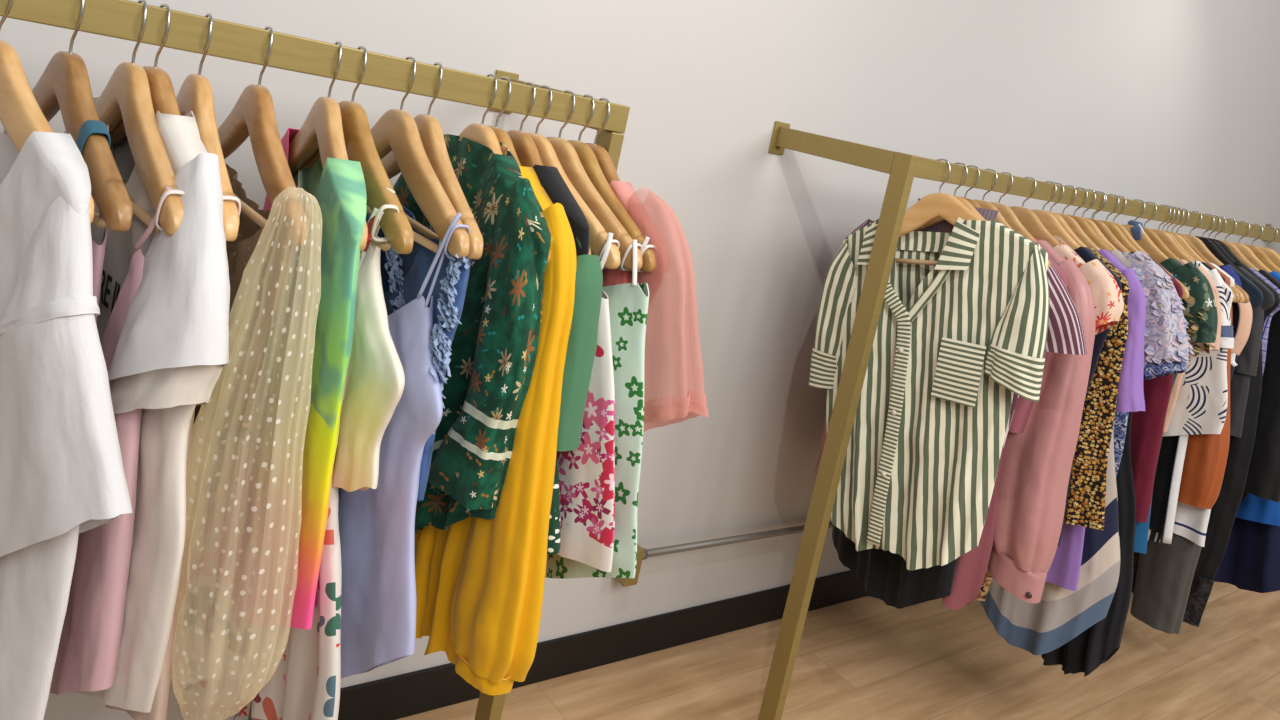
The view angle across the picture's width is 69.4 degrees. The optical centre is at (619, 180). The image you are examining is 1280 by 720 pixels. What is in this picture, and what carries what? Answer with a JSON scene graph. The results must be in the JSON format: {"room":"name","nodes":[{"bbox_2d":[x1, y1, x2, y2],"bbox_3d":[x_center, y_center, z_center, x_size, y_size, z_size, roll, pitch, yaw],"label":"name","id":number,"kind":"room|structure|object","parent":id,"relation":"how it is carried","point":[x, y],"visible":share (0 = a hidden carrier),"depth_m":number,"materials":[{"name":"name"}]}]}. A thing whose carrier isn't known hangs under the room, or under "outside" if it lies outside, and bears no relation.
{"room":"clothing store","nodes":[
{"label":"clothing store","id":0,"kind":"room"},
{"bbox_2d":[214,128,366,628],"bbox_3d":[-0.442,0.251,1.207,0.060,0.614,0.599,8,7,-33],"label":"dress","id":1,"kind":"object","parent":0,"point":[339,189],"visible":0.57,"depth_m":1.04,"materials":[{"name":"fabric"}]},
{"bbox_2d":[0,0,1279,719],"bbox_3d":[0.722,-0.363,2.436,11.000,3.200,0.120,8,7,-37],"label":"wall","id":2,"kind":"structure","parent":0,"point":[1176,103],"depth_m":2.27,"materials":[{"name":"paint"}]},
{"bbox_2d":[338,570,865,719],"bbox_3d":[0.439,1.161,2.542,11.000,0.096,0.009,8,7,-37],"label":"baseboard","id":3,"kind":"structure","parent":2,"relation":"attached to","point":[428,689],"depth_m":2.17,"materials":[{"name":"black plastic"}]},
{"bbox_2d":[615,521,832,586],"bbox_3d":[1.319,1.056,3.127,3.325,0.086,0.052,8,7,-37],"label":"metal pipe","id":4,"kind":"object","parent":2,"relation":"attached to","point":[642,553],"visible":0.34,"depth_m":2.26,"materials":[{"name":"grey"}]},
{"bbox_2d":[396,582,1279,719],"bbox_3d":[1.831,1.731,0.613,11.000,0.050,5.100,8,7,-37],"label":"floor","id":5,"kind":"structure","parent":0,"point":[864,658],"depth_m":2.47,"materials":[{"name":"brown wood"}]},
{"bbox_2d":[0,0,629,719],"bbox_3d":[-1.095,0.354,0.972,2.253,1.351,0.401,8,7,-37],"label":"clothes rack","id":6,"kind":"object","parent":5,"relation":"on","point":[121,19],"visible":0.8,"depth_m":1.14,"materials":[{"name":"gold metal"}]},
{"bbox_2d":[0,0,94,223],"bbox_3d":[-0.652,-0.107,0.963,0.436,0.225,0.026,16,7,33],"label":"wooden hanger","id":7,"kind":"object","parent":6,"relation":"hanging from","point":[21,115],"visible":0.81,"depth_m":0.92,"materials":[{"name":"brown wood"}]},
{"bbox_2d":[0,131,132,719],"bbox_3d":[-0.733,0.274,0.999,0.721,0.723,0.077,16,7,33],"label":"dress","id":8,"kind":"object","parent":7,"relation":"hanging from","point":[62,475],"visible":1,"depth_m":0.84,"materials":[{"name":"white fabric"}]},
{"bbox_2d":[3,0,132,231],"bbox_3d":[-0.600,-0.100,1.003,0.436,0.225,0.026,17,8,43],"label":"wooden hanger","id":9,"kind":"object","parent":6,"relation":"hanging from","point":[64,84],"visible":0.74,"depth_m":0.94,"materials":[{"name":"beige wood"}]},
{"bbox_2d":[76,120,110,323],"bbox_3d":[-0.665,0.206,1.033,0.378,0.597,0.062,17,8,43],"label":"dress","id":10,"kind":"object","parent":9,"relation":"hanging from","point":[88,127],"visible":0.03,"depth_m":0.90,"materials":[{"name":"fabric"}]},
{"bbox_2d":[95,0,183,235],"bbox_3d":[-0.551,-0.092,1.040,0.026,0.225,0.436,7,8,-43],"label":"wooden hanger","id":11,"kind":"object","parent":6,"relation":"hanging from","point":[126,96],"visible":0.75,"depth_m":0.97,"materials":[{"name":"brown wood"}]},
{"bbox_2d":[49,186,184,694],"bbox_3d":[-0.632,0.273,1.075,0.072,0.633,0.482,7,8,-43],"label":"dress","id":12,"kind":"object","parent":11,"relation":"hanging from","point":[88,649],"visible":0.25,"depth_m":0.93,"materials":[{"name":"pink fabric"}]},
{"bbox_2d":[110,4,180,184],"bbox_3d":[-0.533,-0.090,1.054,0.436,0.225,0.026,17,8,43],"label":"wooden hanger","id":13,"kind":"object","parent":6,"relation":"hanging from","point":[163,97],"visible":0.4,"depth_m":1.02,"materials":[{"name":"beige wood"}]},
{"bbox_2d":[64,96,229,712],"bbox_3d":[-0.612,0.240,1.076,0.606,0.687,0.092,17,8,43],"label":"dress","id":14,"kind":"object","parent":13,"relation":"hanging from","point":[171,352],"visible":0.46,"depth_m":0.91,"materials":[{"name":"beige fabric"}]},
{"bbox_2d":[176,13,239,240],"bbox_3d":[-0.496,-0.084,1.082,0.026,0.225,0.436,8,7,-37],"label":"wooden hanger","id":15,"kind":"object","parent":6,"relation":"hanging from","point":[195,94],"visible":0.55,"depth_m":1.02,"materials":[{"name":"brown wood"}]},
{"bbox_2d":[106,196,240,719],"bbox_3d":[-0.575,0.282,1.118,0.062,0.632,0.541,8,7,-36],"label":"dress","id":16,"kind":"object","parent":15,"relation":"hanging from","point":[158,711],"visible":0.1,"depth_m":0.93,"materials":[{"name":"beige fabric"}]},
{"bbox_2d":[217,26,308,245],"bbox_3d":[-0.442,-0.076,1.123,0.026,0.225,0.436,7,7,-38],"label":"wooden hanger","id":17,"kind":"object","parent":6,"relation":"hanging from","point":[252,115],"visible":0.67,"depth_m":1.06,"materials":[{"name":"beige wood"}]},
{"bbox_2d":[171,163,321,719],"bbox_3d":[-0.519,0.236,1.150,0.123,0.555,0.641,7,7,-38],"label":"dress","id":18,"kind":"object","parent":17,"relation":"hanging from","point":[260,259],"visible":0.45,"depth_m":0.96,"materials":[{"name":"beige"}]},
{"bbox_2d":[288,41,367,250],"bbox_3d":[-0.374,-0.066,1.174,0.026,0.225,0.436,8,7,-32],"label":"wooden hanger","id":19,"kind":"object","parent":6,"relation":"hanging from","point":[322,129],"visible":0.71,"depth_m":1.15,"materials":[{"name":"brown wood"}]},
{"bbox_2d":[166,204,398,719],"bbox_3d":[-0.469,0.437,1.237,0.100,0.915,0.617,7,7,-38],"label":"dress","id":20,"kind":"object","parent":19,"relation":"hanging from","point":[305,683],"visible":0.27,"depth_m":1.11,"materials":[{"name":"beige fabric"}]},
{"bbox_2d":[292,46,413,253],"bbox_3d":[-0.350,-0.063,1.193,0.026,0.225,0.436,7,7,-38],"label":"wooden hanger","id":21,"kind":"object","parent":6,"relation":"hanging from","point":[359,142],"visible":0.68,"depth_m":1.11,"materials":[{"name":"brown wood"}]},
{"bbox_2d":[292,170,404,491],"bbox_3d":[-0.402,0.190,1.220,0.058,0.436,0.526,7,7,-38],"label":"sleeveless top","id":22,"kind":"object","parent":21,"relation":"hanging from","point":[375,385],"visible":0.32,"depth_m":1.06,"materials":[{"name":"beige"}]},
{"bbox_2d":[366,56,469,257],"bbox_3d":[-0.297,-0.055,1.234,0.026,0.225,0.436,7,8,-40],"label":"wooden hanger","id":23,"kind":"object","parent":6,"relation":"hanging from","point":[396,131],"visible":0.72,"depth_m":1.16,"materials":[{"name":"brown wood"}]},
{"bbox_2d":[338,212,469,678],"bbox_3d":[-0.381,0.337,1.274,0.065,0.701,0.562,7,8,-40],"label":"dress","id":24,"kind":"object","parent":23,"relation":"hanging from","point":[377,526],"visible":0.34,"depth_m":1.12,"materials":[{"name":"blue fabric"}]},
{"bbox_2d":[381,62,483,259],"bbox_3d":[-0.266,-0.050,1.258,0.026,0.225,0.436,8,7,-34],"label":"wooden hanger","id":25,"kind":"object","parent":6,"relation":"hanging from","point":[429,127],"visible":0.58,"depth_m":1.19,"materials":[{"name":"brown wood"}]},
{"bbox_2d":[366,202,470,501],"bbox_3d":[-0.330,0.253,1.280,0.066,0.445,0.434,8,7,-34],"label":"dress","id":26,"kind":"object","parent":25,"relation":"hanging from","point":[403,276],"visible":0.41,"depth_m":1.13,"materials":[{"name":"fabric"}]},
{"bbox_2d":[459,74,549,262],"bbox_3d":[-0.200,-0.040,1.308,0.026,0.225,0.436,8,7,-37],"label":"wooden hanger","id":27,"kind":"object","parent":6,"relation":"hanging from","point":[483,134],"visible":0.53,"depth_m":1.28,"materials":[{"name":"brown wood"}]},
{"bbox_2d":[393,134,550,533],"bbox_3d":[-0.261,0.217,1.330,0.091,0.583,0.487,8,7,-37],"label":"floral blouse","id":28,"kind":"object","parent":27,"relation":"hanging from","point":[493,356],"visible":0.39,"depth_m":1.17,"materials":[{"name":"fabric"}]},
{"bbox_2d":[489,76,520,165],"bbox_3d":[-0.183,-0.038,1.321,0.026,0.225,0.436,7,7,-39],"label":"wooden hanger","id":29,"kind":"object","parent":6,"relation":"hanging from","point":[502,135],"visible":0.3,"depth_m":1.29,"materials":[{"name":"brown wood"}]},
{"bbox_2d":[415,166,576,694],"bbox_3d":[-0.259,0.305,1.352,0.091,0.704,0.611,7,7,-39],"label":"dress","id":30,"kind":"object","parent":29,"relation":"hanging from","point":[480,582],"visible":0.24,"depth_m":1.15,"materials":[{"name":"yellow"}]},
{"bbox_2d":[507,82,590,254],"bbox_3d":[-0.150,-0.033,1.346,0.026,0.225,0.436,8,7,-37],"label":"wooden hanger","id":31,"kind":"object","parent":6,"relation":"hanging from","point":[525,147],"visible":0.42,"depth_m":1.31,"materials":[{"name":"beige wood"}]},
{"bbox_2d":[532,165,602,553],"bbox_3d":[-0.198,0.187,1.367,0.099,0.463,0.572,8,7,-37],"label":"dress","id":32,"kind":"object","parent":31,"relation":"hanging from","point":[582,342],"visible":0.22,"depth_m":1.17,"materials":[{"name":"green fabric"}]},
{"bbox_2d":[527,85,619,268],"bbox_3d":[-0.129,-0.030,1.362,0.026,0.225,0.436,7,8,-43],"label":"wooden hanger","id":33,"kind":"object","parent":6,"relation":"hanging from","point":[598,235],"visible":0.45,"depth_m":1.27,"materials":[{"name":"brown wood"}]},
{"bbox_2d":[556,232,619,571],"bbox_3d":[-0.189,0.250,1.390,0.060,0.460,0.655,6,8,-44],"label":"dress","id":34,"kind":"object","parent":33,"relation":"hanging from","point":[586,472],"visible":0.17,"depth_m":1.20,"materials":[{"name":"white fabric"}]},
{"bbox_2d":[546,90,641,270],"bbox_3d":[-0.097,-0.025,1.387,0.026,0.225,0.436,7,8,-42],"label":"wooden hanger","id":35,"kind":"object","parent":6,"relation":"hanging from","point":[566,153],"visible":0.41,"depth_m":1.31,"materials":[{"name":"brown wood"}]},
{"bbox_2d":[545,240,648,578],"bbox_3d":[-0.170,0.307,1.420,0.064,0.561,0.670,7,8,-41],"label":"dress","id":36,"kind":"object","parent":35,"relation":"hanging from","point":[628,302],"visible":0.26,"depth_m":1.21,"materials":[{"name":"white fabric"}]},
{"bbox_2d":[585,98,620,184],"bbox_3d":[-0.045,-0.017,1.427,0.026,0.225,0.436,8,7,-37],"label":"wooden hanger","id":37,"kind":"object","parent":6,"relation":"hanging from","point":[605,162],"visible":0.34,"depth_m":1.39,"materials":[{"name":"beige wood"}]},
{"bbox_2d":[603,180,708,431],"bbox_3d":[-0.072,0.165,1.451,0.081,0.375,0.670,8,7,-37],"label":"blouse","id":38,"kind":"object","parent":37,"relation":"hanging from","point":[673,373],"visible":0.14,"depth_m":1.23,"materials":[{"name":"pink"}]},
{"bbox_2d":[568,94,654,271],"bbox_3d":[-0.069,-0.021,1.409,0.026,0.225,0.436,7,7,-39],"label":"wooden hanger","id":39,"kind":"object","parent":6,"relation":"hanging from","point":[586,155],"visible":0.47,"depth_m":1.33,"materials":[{"name":"brown wood"}]},
{"bbox_2d":[602,236,653,286],"bbox_3d":[-0.124,0.247,1.434,0.058,0.436,0.411,7,7,-39],"label":"dress","id":40,"kind":"object","parent":39,"relation":"hanging from","point":[617,276],"visible":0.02,"depth_m":1.29,"materials":[{"name":"red fabric"}]},
{"bbox_2d":[758,121,1279,719],"bbox_3d":[1.585,0.717,3.012,3.161,1.338,0.401,8,7,-37],"label":"clothes rack","id":41,"kind":"object","parent":5,"relation":"on","point":[902,168],"visible":0.84,"depth_m":1.96,"materials":[{"name":"gold metal"}]},
{"bbox_2d":[914,162,986,230],"bbox_3d":[0.721,0.081,1.987,0.435,0.239,0.026,17,8,42],"label":"wooden hanger","id":42,"kind":"object","parent":41,"relation":"hanging from","point":[965,202],"visible":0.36,"depth_m":1.98,"materials":[{"name":"brown wood"}]},
{"bbox_2d":[958,165,980,207],"bbox_3d":[0.749,0.075,2.028,0.026,0.225,0.436,7,8,-43],"label":"wooden hanger","id":43,"kind":"object","parent":41,"relation":"hanging from","point":[975,204],"visible":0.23,"depth_m":2.01,"materials":[{"name":"beige wood"}]},
{"bbox_2d":[895,159,1050,267],"bbox_3d":[0.684,0.087,1.932,0.428,0.257,0.026,17,7,38],"label":"wooden hanger","id":44,"kind":"object","parent":41,"relation":"hanging from","point":[948,207],"visible":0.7,"depth_m":1.94,"materials":[{"name":"brown wood"}]},
{"bbox_2d":[974,168,1012,229],"bbox_3d":[0.805,0.083,2.070,0.026,0.225,0.436,7,8,-41],"label":"wooden hanger","id":45,"kind":"object","parent":41,"relation":"hanging from","point":[983,204],"visible":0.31,"depth_m":2.04,"materials":[{"name":"brown wood"}]},
{"bbox_2d":[989,172,1036,241],"bbox_3d":[0.857,0.090,2.110,0.026,0.225,0.436,8,7,-37],"label":"wooden hanger","id":46,"kind":"object","parent":41,"relation":"hanging from","point":[1007,213],"visible":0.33,"depth_m":2.07,"materials":[{"name":"brown wood"}]},
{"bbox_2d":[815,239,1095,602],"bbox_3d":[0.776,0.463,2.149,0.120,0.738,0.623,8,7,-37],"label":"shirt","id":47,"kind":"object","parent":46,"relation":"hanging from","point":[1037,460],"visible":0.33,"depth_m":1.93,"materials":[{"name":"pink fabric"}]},
{"bbox_2d":[942,239,1067,609],"bbox_3d":[0.719,0.509,2.118,0.102,0.840,0.444,7,7,-38],"label":"dress","id":48,"kind":"object","parent":47,"relation":"attached to","point":[971,567],"visible":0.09,"depth_m":1.99,"materials":[{"name":"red fabric"}]},
{"bbox_2d":[1009,177,1059,247],"bbox_3d":[0.937,0.100,2.170,0.026,0.225,0.436,8,7,-37],"label":"wooden hanger","id":49,"kind":"object","parent":41,"relation":"hanging from","point":[1028,218],"visible":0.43,"depth_m":2.13,"materials":[{"name":"brown wood"}]},
{"bbox_2d":[975,236,1123,600],"bbox_3d":[0.861,0.529,2.194,0.110,0.855,0.492,8,7,-37],"label":"dress","id":50,"kind":"object","parent":49,"relation":"hanging from","point":[1107,296],"visible":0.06,"depth_m":1.99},
{"bbox_2d":[1046,182,1086,246],"bbox_3d":[1.038,0.114,2.247,0.026,0.225,0.436,8,7,-37],"label":"wooden hanger","id":51,"kind":"object","parent":41,"relation":"hanging from","point":[1061,220],"visible":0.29,"depth_m":2.21,"materials":[{"name":"brown wood"}]},
{"bbox_2d":[1031,181,1121,291],"bbox_3d":[1.010,0.110,2.226,0.026,0.225,0.436,8,7,-37],"label":"wooden hanger","id":52,"kind":"object","parent":41,"relation":"hanging from","point":[1051,223],"visible":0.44,"depth_m":2.19,"materials":[{"name":"brown wood"}]},
{"bbox_2d":[1058,247,1121,545],"bbox_3d":[0.934,0.476,2.264,0.087,0.714,0.472,8,7,-37],"label":"dress","id":53,"kind":"object","parent":52,"relation":"hanging from","point":[1085,253],"visible":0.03,"depth_m":2.09,"materials":[{"name":"black fabric"}]},
{"bbox_2d":[1056,185,1099,250],"bbox_3d":[1.086,0.120,2.284,0.026,0.225,0.436,8,7,-37],"label":"wooden hanger","id":54,"kind":"object","parent":41,"relation":"hanging from","point":[1074,226],"visible":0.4,"depth_m":2.24,"materials":[{"name":"brown wood"}]},
{"bbox_2d":[1046,249,1145,590],"bbox_3d":[0.995,0.539,2.326,0.095,0.824,0.582,8,7,-36],"label":"blouse","id":55,"kind":"object","parent":54,"relation":"hanging from","point":[1064,570],"visible":0.16,"depth_m":2.11,"materials":[{"name":"purple"}]},
{"bbox_2d":[1064,247,1129,529],"bbox_3d":[0.964,0.455,2.281,0.092,0.664,0.606,8,7,-37],"label":"dress","id":56,"kind":"object","parent":55,"relation":"attached to","point":[1085,507],"visible":0.17,"depth_m":2.09,"materials":[{"name":"multicoloured fabric"}]},
{"bbox_2d":[1068,187,1112,251],"bbox_3d":[1.129,0.126,2.317,0.436,0.225,0.026,17,8,42],"label":"wooden hanger","id":57,"kind":"object","parent":41,"relation":"hanging from","point":[1083,224],"visible":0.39,"depth_m":2.28,"materials":[{"name":"brown wood"}]},
{"bbox_2d":[1077,189,1116,249],"bbox_3d":[1.164,0.131,2.343,0.026,0.225,0.436,8,7,-37],"label":"wooden hanger","id":58,"kind":"object","parent":41,"relation":"hanging from","point":[1092,224],"visible":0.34,"depth_m":2.31,"materials":[{"name":"brown wood"}]},
{"bbox_2d":[1121,251,1194,379],"bbox_3d":[1.111,0.363,2.364,0.132,0.467,0.646,8,7,-37],"label":"blouse","id":59,"kind":"object","parent":58,"relation":"hanging from","point":[1167,348],"visible":0.16,"depth_m":2.13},
{"bbox_2d":[1087,191,1127,252],"bbox_3d":[1.202,0.136,2.372,0.026,0.225,0.436,8,7,-37],"label":"wooden hanger","id":60,"kind":"object","parent":41,"relation":"hanging from","point":[1103,229],"visible":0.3,"depth_m":2.33,"materials":[{"name":"beige wood"}]},
{"bbox_2d":[1041,252,1135,676],"bbox_3d":[1.143,0.676,2.387,0.175,1.046,0.488,7,8,-43],"label":"dress","id":61,"kind":"object","parent":60,"relation":"hanging from","point":[1098,643],"visible":0.22,"depth_m":2.25,"materials":[{"name":"black fabric"}]},
{"bbox_2d":[1130,255,1182,522],"bbox_3d":[1.189,0.500,2.456,0.098,0.694,0.559,7,7,-39],"label":"dress","id":62,"kind":"object","parent":61,"relation":"attached to","point":[1147,426],"visible":0.12,"depth_m":2.26,"materials":[{"name":"red fabric"}]},
{"bbox_2d":[1134,274,1176,553],"bbox_3d":[1.207,0.561,2.487,0.093,0.716,0.572,8,7,-37],"label":"dress","id":63,"kind":"object","parent":62,"relation":"attached to","point":[1141,529],"visible":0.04,"depth_m":2.29,"materials":[{"name":"blue fabric"}]},
{"bbox_2d":[1092,192,1129,252],"bbox_3d":[1.208,0.137,2.377,0.026,0.225,0.436,7,8,-43],"label":"wooden hanger","id":64,"kind":"object","parent":41,"relation":"hanging from","point":[1117,240],"visible":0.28,"depth_m":2.35,"materials":[{"name":"brown wood"}]},
{"bbox_2d":[1114,253,1132,476],"bbox_3d":[1.136,0.463,2.408,0.086,0.634,0.445,8,7,-37],"label":"dress","id":65,"kind":"object","parent":64,"relation":"hanging from","point":[1121,418],"visible":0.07,"depth_m":2.25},
{"bbox_2d":[1099,194,1137,251],"bbox_3d":[1.264,0.144,2.419,0.026,0.225,0.436,8,7,-37],"label":"wooden hanger","id":66,"kind":"object","parent":41,"relation":"hanging from","point":[1114,229],"visible":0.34,"depth_m":2.38,"materials":[{"name":"brown wood"}]},
{"bbox_2d":[1122,199,1167,263],"bbox_3d":[1.382,0.160,2.509,0.026,0.225,0.436,8,7,-37],"label":"wooden hanger","id":67,"kind":"object","parent":41,"relation":"hanging from","point":[1145,243],"visible":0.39,"depth_m":2.46,"materials":[{"name":"brown wood"}]},
{"bbox_2d":[1127,220,1144,239],"bbox_3d":[1.394,0.141,2.498,0.038,0.064,0.073,13,6,10],"label":"ribbon","id":68,"kind":"object","parent":67,"relation":"attached to","point":[1138,226],"visible":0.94,"depth_m":2.48,"materials":[{"name":"blue"}]},
{"bbox_2d":[1108,195,1189,298],"bbox_3d":[1.295,0.148,2.443,0.026,0.225,0.436,8,7,-37],"label":"wooden hanger","id":69,"kind":"object","parent":41,"relation":"hanging from","point":[1126,233],"visible":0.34,"depth_m":2.39,"materials":[{"name":"brown wood"}]},
{"bbox_2d":[1143,201,1179,259],"bbox_3d":[1.438,0.167,2.551,0.026,0.225,0.436,8,7,-37],"label":"wooden hanger","id":70,"kind":"object","parent":41,"relation":"hanging from","point":[1153,236],"visible":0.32,"depth_m":2.51,"materials":[{"name":"brown wood"}]},
{"bbox_2d":[1151,204,1192,261],"bbox_3d":[1.509,0.177,2.606,0.026,0.225,0.436,8,7,-37],"label":"wooden hanger","id":71,"kind":"object","parent":41,"relation":"hanging from","point":[1165,237],"visible":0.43,"depth_m":2.56,"materials":[{"name":"brown wood"}]},
{"bbox_2d":[1163,260,1233,435],"bbox_3d":[1.449,0.454,2.633,0.084,0.535,0.562,8,7,-37],"label":"blouse","id":72,"kind":"object","parent":71,"relation":"hanging from","point":[1201,404],"visible":0.18,"depth_m":2.45,"materials":[{"name":"white fabric"}]},
{"bbox_2d":[1161,205,1235,301],"bbox_3d":[1.530,0.179,2.621,0.026,0.225,0.436,8,7,-37],"label":"wooden hanger","id":73,"kind":"object","parent":41,"relation":"hanging from","point":[1170,234],"visible":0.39,"depth_m":2.58,"materials":[{"name":"brown wood"}]},
{"bbox_2d":[1166,206,1239,302],"bbox_3d":[1.552,0.182,2.638,0.026,0.225,0.436,8,7,-37],"label":"wooden hanger","id":74,"kind":"object","parent":41,"relation":"hanging from","point":[1173,234],"visible":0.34,"depth_m":2.58,"materials":[{"name":"brown wood"}]},
{"bbox_2d":[1178,263,1231,508],"bbox_3d":[1.482,0.515,2.670,0.091,0.647,0.588,8,7,-37],"label":"blouse","id":75,"kind":"object","parent":74,"relation":"hanging from","point":[1206,455],"visible":0.08,"depth_m":2.47,"materials":[{"name":"brown"}]},
{"bbox_2d":[1182,211,1223,266],"bbox_3d":[1.675,0.199,2.732,0.026,0.225,0.436,8,7,-37],"label":"wooden hanger","id":76,"kind":"object","parent":41,"relation":"hanging from","point":[1200,246],"visible":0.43,"depth_m":2.69,"materials":[{"name":"brown wood"}]},
{"bbox_2d":[1168,207,1244,302],"bbox_3d":[1.577,0.186,2.657,0.026,0.225,0.436,8,7,-37],"label":"wooden hanger","id":77,"kind":"object","parent":41,"relation":"hanging from","point":[1242,299],"visible":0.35,"depth_m":2.60,"materials":[{"name":"brown wood"}]},
{"bbox_2d":[1174,208,1249,302],"bbox_3d":[1.604,0.189,2.678,0.026,0.225,0.436,8,7,-37],"label":"wooden hanger","id":78,"kind":"object","parent":41,"relation":"hanging from","point":[1246,296],"visible":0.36,"depth_m":2.62,"materials":[{"name":"beige wood"}]},
{"bbox_2d":[1195,213,1236,267],"bbox_3d":[1.747,0.204,2.786,0.026,0.217,0.436,8,7,-37],"label":"hanger","id":79,"kind":"object","parent":41,"relation":"hanging from","point":[1209,244],"visible":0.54,"depth_m":2.75,"materials":[{"name":"black plastic"}]},
{"bbox_2d":[1230,266,1274,437],"bbox_3d":[1.693,0.457,2.812,0.076,0.474,0.469,8,7,-37],"label":"shirt","id":80,"kind":"object","parent":79,"relation":"hanging from","point":[1247,361],"visible":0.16,"depth_m":2.64,"materials":[{"name":"grey fabric"}]},
{"bbox_2d":[1204,215,1235,262],"bbox_3d":[1.783,0.209,2.813,0.026,0.217,0.436,8,7,-37],"label":"hanger","id":81,"kind":"object","parent":41,"relation":"hanging from","point":[1217,244],"visible":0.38,"depth_m":2.78,"materials":[{"name":"black plastic"}]},
{"bbox_2d":[1210,216,1240,261],"bbox_3d":[1.818,0.214,2.840,0.026,0.217,0.436,8,7,-37],"label":"hanger","id":82,"kind":"object","parent":41,"relation":"hanging from","point":[1223,245],"visible":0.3,"depth_m":2.80,"materials":[{"name":"black plastic"}]},
{"bbox_2d":[1219,218,1258,270],"bbox_3d":[1.881,0.226,2.889,0.026,0.225,0.436,8,7,-37],"label":"wooden hanger","id":83,"kind":"object","parent":41,"relation":"hanging from","point":[1232,247],"visible":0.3,"depth_m":2.85,"materials":[{"name":"brown wood"}]},
{"bbox_2d":[1242,270,1279,501],"bbox_3d":[1.807,0.572,2.924,0.104,0.674,0.647,8,7,-37],"label":"jacket","id":84,"kind":"object","parent":83,"relation":"hanging from","point":[1263,477],"visible":0.2,"depth_m":2.71,"materials":[{"name":"black fabric"}]},
{"bbox_2d":[1230,221,1271,272],"bbox_3d":[1.968,0.238,2.955,0.026,0.225,0.436,8,7,-37],"label":"wooden hanger","id":85,"kind":"object","parent":41,"relation":"hanging from","point":[1244,250],"visible":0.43,"depth_m":2.91,"materials":[{"name":"brown wood"}]},
{"bbox_2d":[1244,223,1279,272],"bbox_3d":[2.055,0.249,3.021,0.026,0.225,0.436,8,7,-37],"label":"wooden hanger","id":86,"kind":"object","parent":41,"relation":"hanging from","point":[1258,252],"visible":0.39,"depth_m":2.98,"materials":[{"name":"brown wood"}]},
{"bbox_2d":[1214,517,1279,592],"bbox_3d":[1.955,0.772,3.088,0.204,1.034,0.792,8,7,-37],"label":"dress","id":87,"kind":"object","parent":86,"relation":"hanging from","point":[1250,561],"visible":0.05,"depth_m":2.89,"materials":[{"name":"blue fabric"}]},
{"bbox_2d":[1235,271,1279,525],"bbox_3d":[1.884,0.648,2.998,0.094,0.804,0.653,7,7,-38],"label":"tunic","id":88,"kind":"object","parent":87,"relation":"attached to","point":[1254,508],"visible":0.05,"depth_m":2.81,"materials":[{"name":"blue"}]},
{"bbox_2d":[1258,226,1279,267],"bbox_3d":[2.158,0.263,3.099,0.026,0.225,0.436,8,7,-37],"label":"wooden hanger","id":89,"kind":"object","parent":41,"relation":"hanging from","point":[1272,255],"visible":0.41,"depth_m":3.07,"materials":[{"name":"brown wood"}]},
{"bbox_2d":[809,217,1048,570],"bbox_3d":[0.626,0.429,1.959,0.496,0.749,0.113,17,8,41],"label":"striped shirt","id":90,"kind":"object","parent":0,"point":[955,339],"visible":0.87,"depth_m":1.90,"materials":[{"name":"beige fabric"}]},
{"bbox_2d":[850,198,1086,467],"bbox_3d":[0.681,0.369,1.999,0.581,0.655,0.072,17,8,43],"label":"shirt","id":91,"kind":"object","parent":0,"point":[1065,335],"visible":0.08,"depth_m":1.81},
{"bbox_2d":[832,525,956,608],"bbox_3d":[0.663,0.507,2.065,0.097,0.871,0.399,7,8,-43],"label":"skirt","id":92,"kind":"object","parent":91,"relation":"attached to","point":[883,575],"visible":0.1,"depth_m":2.05,"materials":[{"name":"black fabric"}]},
{"bbox_2d":[979,249,1131,654],"bbox_3d":[1.069,0.643,2.332,0.195,1.002,0.483,6,8,-45],"label":"dress","id":93,"kind":"object","parent":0,"point":[1061,614],"visible":0.11,"depth_m":2.21,"materials":[{"name":"fabric"}]},
{"bbox_2d":[1160,258,1217,391],"bbox_3d":[1.329,0.407,2.534,0.095,0.477,0.529,8,7,-37],"label":"blouse","id":94,"kind":"object","parent":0,"point":[1200,312],"visible":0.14,"depth_m":2.33,"materials":[{"name":"green fabric"}]},
{"bbox_2d":[1163,259,1220,431],"bbox_3d":[1.386,0.406,2.575,0.077,0.454,0.508,8,7,-37],"label":"blouse","id":95,"kind":"object","parent":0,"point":[1173,397],"visible":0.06,"depth_m":2.42,"materials":[{"name":"beige"}]},
{"bbox_2d":[1173,263,1233,546],"bbox_3d":[1.489,0.595,2.699,0.107,0.804,0.580,8,7,-37],"label":"tunic","id":96,"kind":"object","parent":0,"point":[1191,522],"visible":0.02,"depth_m":2.53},
{"bbox_2d":[1130,512,1210,633],"bbox_3d":[1.485,0.741,2.734,0.085,0.960,0.556,8,7,-37],"label":"skirt","id":97,"kind":"object","parent":96,"relation":"hanging from","point":[1165,573],"visible":0.03,"depth_m":2.57,"materials":[{"name":"grey fabric"}]},
{"bbox_2d":[1148,262,1224,543],"bbox_3d":[1.446,0.601,2.658,0.111,0.822,0.467,8,7,-37],"label":"cardigan","id":98,"kind":"object","parent":96,"relation":"attached to","point":[1170,463],"visible":0.16,"depth_m":2.52,"materials":[{"name":"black fabric"}]},
{"bbox_2d":[1132,261,1279,626],"bbox_3d":[1.669,0.740,2.869,0.127,1.071,0.532,7,8,-41],"label":"dress","id":99,"kind":"object","parent":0,"point":[1224,510],"visible":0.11,"depth_m":2.69,"materials":[{"name":"black fabric"}]},
{"bbox_2d":[1250,268,1279,375],"bbox_3d":[1.764,0.477,2.867,0.079,0.494,0.464,7,7,-39],"label":"plaid shirt","id":100,"kind":"object","parent":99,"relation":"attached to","point":[1268,319],"visible":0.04,"depth_m":2.70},
{"bbox_2d":[1220,263,1263,380],"bbox_3d":[1.621,0.456,2.758,0.085,0.497,0.443,8,7,-34],"label":"blouse","id":101,"kind":"object","parent":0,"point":[1242,313],"visible":0.11,"depth_m":2.57,"materials":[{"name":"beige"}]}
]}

